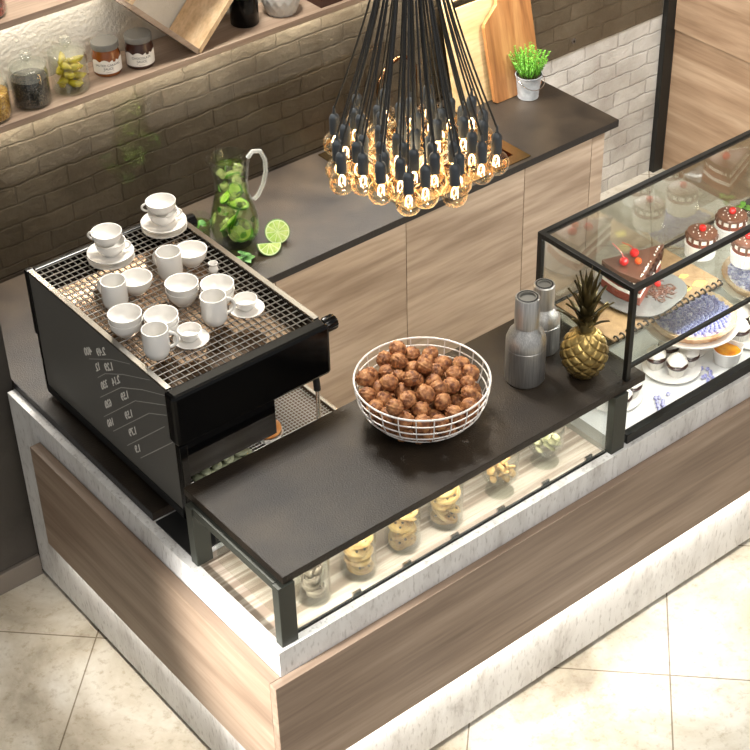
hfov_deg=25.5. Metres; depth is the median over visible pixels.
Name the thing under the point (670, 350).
cupcake
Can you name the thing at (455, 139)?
bulb
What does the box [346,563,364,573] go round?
cookie
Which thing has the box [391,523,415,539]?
cookie
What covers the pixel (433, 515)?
cookie
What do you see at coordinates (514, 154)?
sink
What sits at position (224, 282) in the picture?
bowl
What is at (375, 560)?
cookie jar
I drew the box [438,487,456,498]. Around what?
cookie
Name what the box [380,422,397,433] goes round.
walnut
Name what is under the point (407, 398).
walnut
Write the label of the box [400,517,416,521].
cookie
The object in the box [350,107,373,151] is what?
socket
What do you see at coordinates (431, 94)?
socket
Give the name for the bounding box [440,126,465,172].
bulb
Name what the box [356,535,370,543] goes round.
cookie
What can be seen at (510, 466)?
biscuit piece
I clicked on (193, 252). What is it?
bowl
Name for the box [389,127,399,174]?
socket
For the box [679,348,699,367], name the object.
cupcake
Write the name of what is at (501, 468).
biscuit piece
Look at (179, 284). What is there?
bowl
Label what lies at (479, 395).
walnut
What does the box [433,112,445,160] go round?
socket
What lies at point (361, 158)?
bulb
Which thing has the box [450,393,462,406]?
walnut
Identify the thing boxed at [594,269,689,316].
dessert plate
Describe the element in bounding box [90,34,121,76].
sauce jar
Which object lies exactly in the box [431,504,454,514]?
cookie
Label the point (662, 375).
round plate
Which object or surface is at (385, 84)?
socket
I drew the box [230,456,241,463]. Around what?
pebble
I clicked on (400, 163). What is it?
bulb
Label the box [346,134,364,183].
socket
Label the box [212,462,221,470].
pebble
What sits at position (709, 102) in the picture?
wall
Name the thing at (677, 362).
cupcake
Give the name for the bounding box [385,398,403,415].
walnut
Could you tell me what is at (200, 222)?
sprig
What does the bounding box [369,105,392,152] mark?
socket
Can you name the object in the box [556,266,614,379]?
ornament
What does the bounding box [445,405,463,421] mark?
walnut
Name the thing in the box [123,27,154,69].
sauce jar
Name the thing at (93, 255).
saucer
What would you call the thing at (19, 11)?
wall shelf
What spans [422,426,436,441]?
walnut
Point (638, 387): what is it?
cupcake
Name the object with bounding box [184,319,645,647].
display case
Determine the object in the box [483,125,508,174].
bulb
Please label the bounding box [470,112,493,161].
socket
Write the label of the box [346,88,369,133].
socket
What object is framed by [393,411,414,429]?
walnut
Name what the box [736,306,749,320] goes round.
cupcake
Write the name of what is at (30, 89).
storage jar
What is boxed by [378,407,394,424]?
walnut
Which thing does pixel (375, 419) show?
walnut
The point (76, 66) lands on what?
pepper
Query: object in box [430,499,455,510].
cookie
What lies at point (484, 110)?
socket
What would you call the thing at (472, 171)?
basin
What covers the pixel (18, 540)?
wall
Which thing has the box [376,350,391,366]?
walnut
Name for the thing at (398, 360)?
walnut
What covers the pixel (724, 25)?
wall panel
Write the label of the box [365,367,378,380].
walnut
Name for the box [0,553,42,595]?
baseboard
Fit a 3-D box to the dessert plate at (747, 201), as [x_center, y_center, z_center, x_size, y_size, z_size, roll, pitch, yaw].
[1.681,-0.675,6.836,0.300,0.020,0.300,-27,44,-29]
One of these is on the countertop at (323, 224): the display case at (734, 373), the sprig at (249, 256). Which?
the sprig at (249, 256)
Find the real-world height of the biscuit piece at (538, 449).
0.018 m
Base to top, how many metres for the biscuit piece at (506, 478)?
0.023 m
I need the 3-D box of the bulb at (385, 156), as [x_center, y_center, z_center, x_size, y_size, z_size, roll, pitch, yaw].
[0.036,-0.771,6.213,0.101,0.210,0.101,-27,44,-29]
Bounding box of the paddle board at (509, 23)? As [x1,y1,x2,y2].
[482,0,540,102]
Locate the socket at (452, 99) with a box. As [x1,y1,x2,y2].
[446,92,454,127]
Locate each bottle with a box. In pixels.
[504,290,545,388]
[533,278,559,356]
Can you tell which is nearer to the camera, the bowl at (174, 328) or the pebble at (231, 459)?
the bowl at (174, 328)
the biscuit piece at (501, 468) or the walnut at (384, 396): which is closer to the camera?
the walnut at (384, 396)
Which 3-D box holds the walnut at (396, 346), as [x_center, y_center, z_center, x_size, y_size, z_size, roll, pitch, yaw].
[0.081,-0.095,5.967,0.068,0.060,0.063,-24,43,-27]
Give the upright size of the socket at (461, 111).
0.210 m
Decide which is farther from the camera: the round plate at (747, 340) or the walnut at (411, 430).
the round plate at (747, 340)
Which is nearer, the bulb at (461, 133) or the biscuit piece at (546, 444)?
the biscuit piece at (546, 444)
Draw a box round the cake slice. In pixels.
[601,242,663,305]
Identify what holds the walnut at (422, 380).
on the walnut
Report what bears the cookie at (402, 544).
in the cookie jar at (385, 533)
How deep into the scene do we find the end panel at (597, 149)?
8.36 m
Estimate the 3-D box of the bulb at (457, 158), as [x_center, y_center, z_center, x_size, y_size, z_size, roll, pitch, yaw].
[0.314,-0.763,6.196,0.101,0.210,0.101,-27,44,-29]
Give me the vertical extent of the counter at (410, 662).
1.006 m
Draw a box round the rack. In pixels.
[114,0,232,53]
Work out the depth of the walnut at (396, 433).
5.78 m
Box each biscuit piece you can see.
[487,467,494,474]
[489,475,496,482]
[497,463,504,470]
[502,468,509,474]
[502,474,509,481]
[506,464,515,468]
[535,446,542,452]
[543,434,550,441]
[543,442,551,447]
[548,438,555,444]
[552,433,559,440]
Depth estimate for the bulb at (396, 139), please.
6.27 m
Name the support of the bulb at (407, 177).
attached to the pendant lamp
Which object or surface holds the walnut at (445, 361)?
on the walnut
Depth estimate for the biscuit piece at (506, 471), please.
5.98 m
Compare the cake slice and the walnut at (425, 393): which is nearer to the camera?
the walnut at (425, 393)
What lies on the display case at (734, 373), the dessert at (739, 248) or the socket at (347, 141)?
the dessert at (739, 248)
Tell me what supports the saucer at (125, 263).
on the espresso machine
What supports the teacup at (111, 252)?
on the saucer at (93, 255)
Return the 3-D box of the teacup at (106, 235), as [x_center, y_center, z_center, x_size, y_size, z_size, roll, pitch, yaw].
[-0.993,-0.509,6.153,0.116,0.058,0.116,-26,44,-28]
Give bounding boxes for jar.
[0,0,7,15]
[0,80,12,121]
[7,54,51,108]
[47,43,90,92]
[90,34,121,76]
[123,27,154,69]
[293,559,330,602]
[339,548,376,578]
[384,507,420,551]
[428,483,463,524]
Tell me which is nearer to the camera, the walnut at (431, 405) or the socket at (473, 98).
the walnut at (431, 405)
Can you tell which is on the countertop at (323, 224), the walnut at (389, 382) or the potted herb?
the potted herb
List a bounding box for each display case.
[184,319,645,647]
[536,130,749,443]
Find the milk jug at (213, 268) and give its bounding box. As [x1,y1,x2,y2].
[208,260,218,273]
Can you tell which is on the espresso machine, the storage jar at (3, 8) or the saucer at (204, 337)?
the saucer at (204, 337)
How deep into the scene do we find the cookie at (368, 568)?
5.74 m
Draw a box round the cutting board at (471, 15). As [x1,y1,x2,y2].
[441,0,493,111]
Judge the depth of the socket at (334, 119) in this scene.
6.38 m
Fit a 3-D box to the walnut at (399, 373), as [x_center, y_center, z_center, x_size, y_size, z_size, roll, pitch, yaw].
[0.085,0.010,5.872,0.062,0.065,0.059,24,44,30]
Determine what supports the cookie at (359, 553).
on the cookie
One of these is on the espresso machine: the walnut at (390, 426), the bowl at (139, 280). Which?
the bowl at (139, 280)
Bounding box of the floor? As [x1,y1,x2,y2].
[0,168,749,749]
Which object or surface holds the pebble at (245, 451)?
on the pebble
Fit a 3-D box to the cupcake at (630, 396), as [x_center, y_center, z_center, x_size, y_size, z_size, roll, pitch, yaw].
[0.949,0.079,6.391,0.086,0.103,0.086,23,44,28]
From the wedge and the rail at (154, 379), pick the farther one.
the wedge
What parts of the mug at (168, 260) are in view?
handle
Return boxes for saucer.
[87,242,133,264]
[87,252,134,269]
[140,210,186,233]
[141,222,186,238]
[173,329,209,348]
[229,299,264,317]
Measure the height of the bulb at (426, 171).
0.210 m
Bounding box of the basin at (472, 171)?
[344,118,511,200]
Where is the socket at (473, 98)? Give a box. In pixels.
[466,88,476,128]
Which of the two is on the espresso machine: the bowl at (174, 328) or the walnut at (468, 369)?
the bowl at (174, 328)
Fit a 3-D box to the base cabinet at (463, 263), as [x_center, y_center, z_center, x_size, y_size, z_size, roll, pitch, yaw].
[0.227,-0.609,8.240,0.732,0.997,0.678,-27,44,-29]
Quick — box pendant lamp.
[322,0,508,215]
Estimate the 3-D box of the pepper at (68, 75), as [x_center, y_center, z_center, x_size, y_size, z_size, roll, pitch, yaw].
[-1.233,-1.204,6.670,0.076,0.033,0.031,27,46,32]
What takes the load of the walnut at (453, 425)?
in the wire bowl at (356, 391)
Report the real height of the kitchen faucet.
0.381 m
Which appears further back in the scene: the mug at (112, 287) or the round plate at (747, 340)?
the round plate at (747, 340)
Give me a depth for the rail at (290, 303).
6.12 m
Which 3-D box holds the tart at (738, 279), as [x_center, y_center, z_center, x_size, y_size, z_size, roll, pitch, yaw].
[1.608,-0.413,6.837,0.364,0.053,0.363,4,38,7]
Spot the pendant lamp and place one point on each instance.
(436, 118)
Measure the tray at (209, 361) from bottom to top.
0.006 m
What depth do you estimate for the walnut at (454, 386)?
5.81 m
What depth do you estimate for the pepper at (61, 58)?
6.66 m
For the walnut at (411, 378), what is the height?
0.060 m
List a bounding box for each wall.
[0,0,663,389]
[0,325,42,571]
[662,30,749,205]
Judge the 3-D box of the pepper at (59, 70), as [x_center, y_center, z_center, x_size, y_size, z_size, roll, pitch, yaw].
[-1.267,-1.230,6.683,0.031,0.036,0.074,2,38,5]
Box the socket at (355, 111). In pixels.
[349,103,358,140]
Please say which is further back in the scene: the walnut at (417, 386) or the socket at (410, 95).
the socket at (410, 95)
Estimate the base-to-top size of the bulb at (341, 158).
0.210 m
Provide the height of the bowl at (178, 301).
0.062 m
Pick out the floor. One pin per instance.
(674, 674)
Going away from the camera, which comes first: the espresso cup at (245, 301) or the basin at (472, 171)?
the espresso cup at (245, 301)
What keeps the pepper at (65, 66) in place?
on the pepper at (68, 75)
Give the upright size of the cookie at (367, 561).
0.033 m
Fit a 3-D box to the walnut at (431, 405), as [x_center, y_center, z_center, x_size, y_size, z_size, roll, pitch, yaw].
[0.192,0.116,5.817,0.065,0.064,0.062,3,38,6]
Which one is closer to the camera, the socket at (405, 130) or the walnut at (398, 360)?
the walnut at (398, 360)
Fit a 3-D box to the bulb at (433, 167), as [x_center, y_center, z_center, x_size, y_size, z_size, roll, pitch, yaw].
[0.222,-0.763,6.182,0.101,0.210,0.101,-27,44,-29]
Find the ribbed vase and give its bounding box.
[261,0,299,17]
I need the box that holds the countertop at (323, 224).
[0,80,618,520]
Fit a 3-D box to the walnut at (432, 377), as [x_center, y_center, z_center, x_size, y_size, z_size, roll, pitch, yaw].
[0.206,0.026,5.848,0.060,0.064,0.064,-3,37,-2]
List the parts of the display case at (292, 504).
leg, rail, leg, floor rail, leg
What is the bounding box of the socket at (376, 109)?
[368,99,390,145]
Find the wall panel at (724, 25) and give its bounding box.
[674,0,749,62]
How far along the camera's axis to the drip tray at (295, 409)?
6.22 m
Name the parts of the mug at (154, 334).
handle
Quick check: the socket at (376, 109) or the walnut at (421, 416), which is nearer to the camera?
the walnut at (421, 416)
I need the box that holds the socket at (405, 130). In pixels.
[389,113,406,156]
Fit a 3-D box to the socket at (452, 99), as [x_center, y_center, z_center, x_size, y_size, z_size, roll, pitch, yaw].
[0.296,-1.027,6.540,0.101,0.210,0.101,-27,44,-29]
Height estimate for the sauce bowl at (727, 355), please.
0.070 m
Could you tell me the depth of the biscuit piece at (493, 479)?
6.00 m
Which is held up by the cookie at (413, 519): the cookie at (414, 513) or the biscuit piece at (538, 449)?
the cookie at (414, 513)
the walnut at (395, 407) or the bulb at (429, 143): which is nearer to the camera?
the walnut at (395, 407)
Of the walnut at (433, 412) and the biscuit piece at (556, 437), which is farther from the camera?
the biscuit piece at (556, 437)
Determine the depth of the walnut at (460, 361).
5.93 m
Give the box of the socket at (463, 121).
[458,109,468,149]
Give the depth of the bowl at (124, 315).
5.83 m
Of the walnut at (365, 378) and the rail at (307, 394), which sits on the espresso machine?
the rail at (307, 394)
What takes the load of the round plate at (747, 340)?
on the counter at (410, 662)
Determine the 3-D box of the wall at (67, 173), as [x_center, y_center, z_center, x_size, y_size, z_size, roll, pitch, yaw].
[-0.278,-2.670,6.917,4.920,5.900,0.120,-27,44,-29]
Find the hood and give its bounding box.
[164,319,330,445]
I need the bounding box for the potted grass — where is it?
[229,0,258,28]
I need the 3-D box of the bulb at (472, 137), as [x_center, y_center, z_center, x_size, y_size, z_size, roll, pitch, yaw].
[0.367,-0.855,6.288,0.101,0.210,0.101,-27,44,-29]
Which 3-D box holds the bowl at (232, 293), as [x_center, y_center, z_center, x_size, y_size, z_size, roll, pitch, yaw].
[-0.563,-0.283,5.962,0.122,0.062,0.122,-27,44,-29]
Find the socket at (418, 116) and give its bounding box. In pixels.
[411,106,426,151]
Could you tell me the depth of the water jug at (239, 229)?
7.24 m
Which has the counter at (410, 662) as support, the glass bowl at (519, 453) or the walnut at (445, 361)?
the glass bowl at (519, 453)
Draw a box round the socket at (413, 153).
[409,142,422,191]
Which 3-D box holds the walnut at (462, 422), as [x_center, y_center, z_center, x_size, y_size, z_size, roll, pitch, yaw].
[0.301,0.159,5.772,0.062,0.059,0.064,-17,40,-19]
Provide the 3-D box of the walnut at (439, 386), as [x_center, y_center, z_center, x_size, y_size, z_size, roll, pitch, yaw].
[0.222,0.047,5.792,0.066,0.066,0.061,7,38,12]
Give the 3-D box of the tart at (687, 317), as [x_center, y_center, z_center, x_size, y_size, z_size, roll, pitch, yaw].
[1.261,-0.237,6.621,0.363,0.053,0.364,7,38,11]
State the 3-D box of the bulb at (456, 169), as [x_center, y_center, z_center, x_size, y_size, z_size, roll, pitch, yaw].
[0.295,-0.714,6.133,0.101,0.210,0.101,-27,44,-29]
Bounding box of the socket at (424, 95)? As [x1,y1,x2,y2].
[417,85,438,124]
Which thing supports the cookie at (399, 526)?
on the cookie
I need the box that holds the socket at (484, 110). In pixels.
[476,102,492,150]
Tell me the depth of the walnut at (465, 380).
5.83 m
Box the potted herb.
[509,42,550,100]
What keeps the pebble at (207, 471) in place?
on the pebble
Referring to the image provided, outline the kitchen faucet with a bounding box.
[376,55,424,113]
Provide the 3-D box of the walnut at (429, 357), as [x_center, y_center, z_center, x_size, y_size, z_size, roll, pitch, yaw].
[0.179,-0.047,5.945,0.063,0.066,0.059,-1,37,1]
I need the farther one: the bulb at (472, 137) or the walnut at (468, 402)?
the bulb at (472, 137)
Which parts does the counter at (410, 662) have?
wood panel, wood panel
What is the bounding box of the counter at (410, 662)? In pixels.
[7,277,749,749]
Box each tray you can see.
[46,235,301,387]
[191,388,327,481]
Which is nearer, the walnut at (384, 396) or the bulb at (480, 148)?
the walnut at (384, 396)
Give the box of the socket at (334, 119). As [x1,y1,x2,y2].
[322,106,347,155]
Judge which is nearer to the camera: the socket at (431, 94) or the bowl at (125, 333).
the bowl at (125, 333)
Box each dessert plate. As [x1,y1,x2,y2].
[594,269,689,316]
[742,198,749,216]
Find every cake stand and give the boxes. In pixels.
[644,315,739,357]
[717,264,749,310]
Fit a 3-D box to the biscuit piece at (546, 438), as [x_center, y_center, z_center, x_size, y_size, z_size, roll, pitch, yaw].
[0.630,0.230,6.101,0.023,0.028,0.031,-31,46,-33]
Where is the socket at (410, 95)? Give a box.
[406,92,411,129]
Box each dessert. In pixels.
[684,223,718,261]
[714,206,747,243]
[730,233,749,269]
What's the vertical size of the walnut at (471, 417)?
0.064 m
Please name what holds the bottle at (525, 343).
on the display case at (292, 504)
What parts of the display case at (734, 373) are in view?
post, rail, post, shelf rail, rail, rail, rail, rail, shelf rail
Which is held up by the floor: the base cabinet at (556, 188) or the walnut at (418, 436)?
the base cabinet at (556, 188)
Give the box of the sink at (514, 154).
[318,104,530,211]
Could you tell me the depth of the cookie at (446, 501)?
5.85 m
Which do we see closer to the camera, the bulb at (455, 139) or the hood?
the hood
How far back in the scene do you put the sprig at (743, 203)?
6.84 m
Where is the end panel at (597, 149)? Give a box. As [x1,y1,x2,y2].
[583,133,604,279]
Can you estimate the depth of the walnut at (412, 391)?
5.76 m
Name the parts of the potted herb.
handle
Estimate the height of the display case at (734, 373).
0.712 m
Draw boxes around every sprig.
[196,220,210,231]
[236,251,254,262]
[735,201,749,210]
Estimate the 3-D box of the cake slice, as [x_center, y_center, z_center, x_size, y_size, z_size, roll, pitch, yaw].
[1.027,-0.433,6.360,0.269,0.214,0.197,-27,44,-29]
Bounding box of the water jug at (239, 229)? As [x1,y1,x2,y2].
[205,148,260,246]
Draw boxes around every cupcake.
[627,389,632,406]
[630,382,641,398]
[646,345,666,370]
[658,341,678,359]
[666,352,687,377]
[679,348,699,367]
[732,317,749,341]
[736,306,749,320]
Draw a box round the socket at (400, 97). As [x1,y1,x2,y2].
[389,97,409,140]
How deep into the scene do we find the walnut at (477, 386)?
5.89 m
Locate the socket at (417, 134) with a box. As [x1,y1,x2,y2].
[410,122,422,149]
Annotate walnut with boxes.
[355,369,374,386]
[359,387,375,402]
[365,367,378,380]
[366,399,384,415]
[368,414,380,424]
[369,380,383,394]
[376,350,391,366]
[376,390,391,406]
[378,364,395,377]
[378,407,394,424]
[379,374,398,390]
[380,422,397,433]
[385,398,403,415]
[389,340,405,354]
[390,352,406,368]
[391,369,404,382]
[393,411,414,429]
[394,382,410,398]
[395,429,405,441]
[398,391,415,408]
[400,426,417,439]
[402,370,420,386]
[403,346,420,361]
[404,361,419,372]
[408,390,418,408]
[410,372,424,389]
[411,401,430,416]
[412,414,431,433]
[413,383,426,390]
[413,433,424,443]
[416,358,432,373]
[416,385,434,403]
[417,353,433,363]
[421,346,438,359]
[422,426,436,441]
[425,373,441,385]
[428,363,443,376]
[429,401,435,408]
[429,409,442,417]
[430,380,447,396]
[431,414,448,430]
[434,355,452,371]
[434,393,451,410]
[439,421,456,436]
[444,377,460,394]
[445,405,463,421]
[446,365,462,380]
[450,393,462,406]
[453,356,469,369]
[455,413,470,428]
[460,375,475,388]
[460,384,477,399]
[460,397,480,414]
[462,364,479,381]
[468,409,479,419]
[475,383,480,392]
[476,391,483,407]
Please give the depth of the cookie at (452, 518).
5.90 m
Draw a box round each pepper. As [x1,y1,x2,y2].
[56,66,63,74]
[57,76,69,84]
[58,51,65,64]
[58,61,70,70]
[59,75,65,87]
[63,71,74,78]
[68,55,83,63]
[68,79,83,86]
[69,63,82,70]
[72,71,86,78]
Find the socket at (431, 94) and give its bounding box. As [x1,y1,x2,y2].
[421,93,442,132]
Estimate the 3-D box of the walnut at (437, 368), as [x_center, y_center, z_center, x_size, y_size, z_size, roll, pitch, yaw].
[0.216,-0.013,5.902,0.060,0.071,0.058,-18,41,-21]
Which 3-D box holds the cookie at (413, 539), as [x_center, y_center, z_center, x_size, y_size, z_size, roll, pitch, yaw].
[0.097,0.573,5.862,0.098,0.023,0.097,24,44,29]
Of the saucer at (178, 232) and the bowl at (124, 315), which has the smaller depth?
the bowl at (124, 315)
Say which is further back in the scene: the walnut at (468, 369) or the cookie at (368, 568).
the walnut at (468, 369)
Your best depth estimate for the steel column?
9.44 m
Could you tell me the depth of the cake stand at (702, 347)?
6.53 m
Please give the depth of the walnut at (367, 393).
5.79 m
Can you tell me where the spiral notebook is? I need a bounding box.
[556,249,722,341]
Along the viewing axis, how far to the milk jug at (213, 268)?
6.12 m
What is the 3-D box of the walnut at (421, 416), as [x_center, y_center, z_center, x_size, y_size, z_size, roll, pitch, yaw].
[0.161,0.167,5.689,0.065,0.065,0.063,-8,38,-8]
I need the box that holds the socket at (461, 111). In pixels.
[457,100,469,138]
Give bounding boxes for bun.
[260,420,282,444]
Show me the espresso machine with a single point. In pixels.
(171, 419)
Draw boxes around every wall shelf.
[0,0,91,30]
[0,0,365,133]
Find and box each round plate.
[595,389,642,411]
[641,350,700,383]
[743,332,749,349]
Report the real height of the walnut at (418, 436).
0.063 m
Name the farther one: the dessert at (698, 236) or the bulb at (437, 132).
the dessert at (698, 236)
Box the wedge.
[257,242,281,255]
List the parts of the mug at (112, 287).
handle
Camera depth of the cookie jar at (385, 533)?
5.82 m
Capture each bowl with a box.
[107,303,141,328]
[108,316,142,338]
[121,268,151,295]
[143,304,177,328]
[144,317,178,337]
[164,273,197,296]
[165,285,198,306]
[177,240,206,267]
[200,274,233,295]
[201,287,234,303]
[353,336,491,442]
[481,453,519,485]
[528,429,564,467]
[713,339,745,367]
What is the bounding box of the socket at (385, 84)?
[380,84,391,128]
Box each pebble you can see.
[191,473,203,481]
[199,468,210,475]
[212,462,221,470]
[224,455,233,463]
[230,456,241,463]
[234,449,247,455]
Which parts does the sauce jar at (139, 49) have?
lid, glass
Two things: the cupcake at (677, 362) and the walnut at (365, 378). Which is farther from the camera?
the cupcake at (677, 362)
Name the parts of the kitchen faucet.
spout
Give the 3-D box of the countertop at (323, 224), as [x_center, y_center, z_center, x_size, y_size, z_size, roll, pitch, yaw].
[-0.029,-0.541,7.296,3.327,0.052,1.684,-27,44,-29]
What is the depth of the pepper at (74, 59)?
6.67 m
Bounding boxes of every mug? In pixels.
[97,273,128,309]
[141,321,178,360]
[152,244,182,280]
[199,288,235,326]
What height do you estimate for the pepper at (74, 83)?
0.034 m
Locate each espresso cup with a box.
[174,322,201,342]
[231,291,256,311]
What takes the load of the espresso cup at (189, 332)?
on the saucer at (204, 337)
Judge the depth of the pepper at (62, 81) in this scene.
6.67 m
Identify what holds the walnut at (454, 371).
on the walnut
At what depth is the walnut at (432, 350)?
5.98 m
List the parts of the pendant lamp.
cord, cord, cord, cord, cord, cord, cord, cord, cord, cord, cord, cord, cord, cord, cord, cord, cord, cord, cord, cord, cord, cord, cord, cord, cord, cord, cord, cord, cord, cord, cord, cord, cord, cord, cord, cord, cord, cord, cord, cord, cord, cord, cord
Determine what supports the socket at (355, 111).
attached to the pendant lamp
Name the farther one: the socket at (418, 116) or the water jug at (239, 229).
the water jug at (239, 229)
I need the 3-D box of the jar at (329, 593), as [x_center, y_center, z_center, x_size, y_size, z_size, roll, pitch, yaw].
[-0.215,0.678,5.617,0.128,0.190,0.128,-27,44,-29]
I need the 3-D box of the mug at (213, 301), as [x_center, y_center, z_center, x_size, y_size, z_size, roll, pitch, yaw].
[-0.558,-0.232,5.855,0.114,0.112,0.094,10,39,15]
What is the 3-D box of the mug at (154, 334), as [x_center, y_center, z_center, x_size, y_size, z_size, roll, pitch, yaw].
[-0.743,-0.111,5.703,0.114,0.112,0.094,14,40,19]
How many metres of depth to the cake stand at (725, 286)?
6.81 m
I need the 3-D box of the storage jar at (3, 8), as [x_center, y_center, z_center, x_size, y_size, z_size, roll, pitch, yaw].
[-1.475,-1.468,6.276,0.140,0.224,0.140,-27,44,-29]
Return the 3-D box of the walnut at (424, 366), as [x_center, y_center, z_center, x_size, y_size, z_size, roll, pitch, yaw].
[0.175,-0.033,5.860,0.062,0.061,0.063,7,38,11]
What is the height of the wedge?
0.064 m
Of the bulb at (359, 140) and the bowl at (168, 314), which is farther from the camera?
the bulb at (359, 140)
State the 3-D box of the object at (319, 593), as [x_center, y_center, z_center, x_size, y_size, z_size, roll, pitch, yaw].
[-0.204,0.732,5.662,0.067,0.038,0.062,6,38,10]
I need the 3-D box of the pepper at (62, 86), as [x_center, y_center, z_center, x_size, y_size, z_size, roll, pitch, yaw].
[-1.266,-1.189,6.725,0.031,0.040,0.072,-9,38,-9]
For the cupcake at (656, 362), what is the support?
on the round plate at (662, 375)
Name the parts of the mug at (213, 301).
handle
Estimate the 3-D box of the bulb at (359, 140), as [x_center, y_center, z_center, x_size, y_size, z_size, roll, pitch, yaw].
[-0.043,-0.853,6.343,0.101,0.210,0.101,-27,44,-29]
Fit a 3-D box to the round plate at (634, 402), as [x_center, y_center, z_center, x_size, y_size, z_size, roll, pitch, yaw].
[0.925,0.077,6.478,0.236,0.017,0.236,-27,44,-29]
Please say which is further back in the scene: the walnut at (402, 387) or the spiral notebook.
the spiral notebook
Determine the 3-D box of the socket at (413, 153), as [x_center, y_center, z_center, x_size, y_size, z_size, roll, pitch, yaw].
[0.145,-0.780,6.210,0.101,0.210,0.101,-27,44,-29]
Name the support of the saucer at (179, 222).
on the saucer at (178, 232)
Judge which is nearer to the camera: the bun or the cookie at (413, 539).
the cookie at (413, 539)
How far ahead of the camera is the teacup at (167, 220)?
6.31 m
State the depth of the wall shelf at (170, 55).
6.93 m
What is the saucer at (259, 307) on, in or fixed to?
on the espresso machine
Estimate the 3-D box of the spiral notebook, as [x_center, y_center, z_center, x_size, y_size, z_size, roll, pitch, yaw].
[1.026,-0.315,6.390,0.600,0.027,0.324,-27,44,-29]
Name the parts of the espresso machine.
frame, panel, trim, post, knob, panel, panel, steam arm, knob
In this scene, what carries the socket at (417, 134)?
attached to the pendant lamp
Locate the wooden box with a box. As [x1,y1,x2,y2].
[307,0,342,7]
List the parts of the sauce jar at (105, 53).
lid, glass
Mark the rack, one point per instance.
(196, 22)
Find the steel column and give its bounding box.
[649,0,676,172]
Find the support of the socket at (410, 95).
attached to the pendant lamp
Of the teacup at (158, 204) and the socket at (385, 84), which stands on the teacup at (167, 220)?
the teacup at (158, 204)
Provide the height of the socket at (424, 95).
0.210 m
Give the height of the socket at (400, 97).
0.210 m
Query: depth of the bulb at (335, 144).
6.27 m
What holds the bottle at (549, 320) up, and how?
on the display case at (292, 504)
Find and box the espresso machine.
[24,213,338,519]
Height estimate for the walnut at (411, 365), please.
0.059 m
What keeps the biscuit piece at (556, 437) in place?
on the biscuit piece at (551, 441)
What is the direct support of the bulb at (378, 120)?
attached to the pendant lamp
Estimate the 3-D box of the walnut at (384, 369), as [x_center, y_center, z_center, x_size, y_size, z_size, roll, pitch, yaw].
[0.043,-0.009,5.915,0.065,0.063,0.066,24,44,29]
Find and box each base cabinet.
[275,223,406,408]
[406,169,524,354]
[520,139,591,305]
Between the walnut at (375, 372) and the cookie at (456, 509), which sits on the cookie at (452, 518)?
the cookie at (456, 509)
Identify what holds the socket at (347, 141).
attached to the pendant lamp
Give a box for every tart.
[651,292,737,343]
[721,256,749,297]
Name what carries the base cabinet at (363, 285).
on the floor
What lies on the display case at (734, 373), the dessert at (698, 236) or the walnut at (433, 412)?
the dessert at (698, 236)
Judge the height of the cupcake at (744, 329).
0.103 m
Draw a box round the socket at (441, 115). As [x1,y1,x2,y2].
[437,102,445,150]
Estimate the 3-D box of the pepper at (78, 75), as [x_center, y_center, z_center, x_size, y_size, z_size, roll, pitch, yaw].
[-1.202,-1.211,6.703,0.075,0.034,0.031,-7,38,-7]
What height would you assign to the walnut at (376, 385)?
0.062 m
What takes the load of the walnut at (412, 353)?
in the wire bowl at (356, 391)
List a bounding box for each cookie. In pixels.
[343,545,369,557]
[343,555,371,566]
[346,560,373,574]
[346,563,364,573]
[348,544,373,561]
[349,534,372,549]
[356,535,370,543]
[388,520,413,533]
[388,530,411,550]
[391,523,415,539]
[391,533,416,546]
[399,509,417,519]
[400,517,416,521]
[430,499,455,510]
[430,510,449,524]
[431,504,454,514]
[434,509,457,523]
[435,487,460,504]
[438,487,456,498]
[445,504,460,512]
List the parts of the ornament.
crown, crown, crown, crown, crown, crown, crown, crown, crown, crown, crown, crown, crown, crown, crown, crown, crown, crown, crown, crown, crown, crown, crown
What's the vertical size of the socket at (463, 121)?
0.210 m
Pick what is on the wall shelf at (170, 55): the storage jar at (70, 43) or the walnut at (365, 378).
the storage jar at (70, 43)
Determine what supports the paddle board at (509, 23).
on the countertop at (323, 224)
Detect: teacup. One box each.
[87,223,121,247]
[94,235,130,257]
[141,193,175,216]
[147,205,182,226]
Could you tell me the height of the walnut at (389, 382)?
0.061 m
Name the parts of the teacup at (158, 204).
handle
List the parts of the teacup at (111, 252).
handle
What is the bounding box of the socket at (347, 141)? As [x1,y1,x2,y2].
[339,118,354,165]
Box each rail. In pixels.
[28,270,170,390]
[187,221,318,320]
[300,384,336,410]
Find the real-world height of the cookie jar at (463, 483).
0.200 m
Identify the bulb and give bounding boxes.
[325,132,351,182]
[329,145,354,195]
[350,145,376,195]
[353,128,375,175]
[368,154,394,204]
[369,134,394,182]
[370,118,392,165]
[372,144,397,194]
[387,151,412,200]
[391,135,415,183]
[395,165,421,215]
[413,158,438,208]
[418,129,442,177]
[419,136,444,185]
[422,145,447,195]
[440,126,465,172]
[440,133,466,182]
[441,156,467,206]
[445,146,470,196]
[462,125,483,173]
[468,134,494,184]
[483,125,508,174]
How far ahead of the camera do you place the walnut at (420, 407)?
5.71 m
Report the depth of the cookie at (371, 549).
5.68 m
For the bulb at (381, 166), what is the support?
attached to the pendant lamp
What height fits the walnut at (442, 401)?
0.073 m

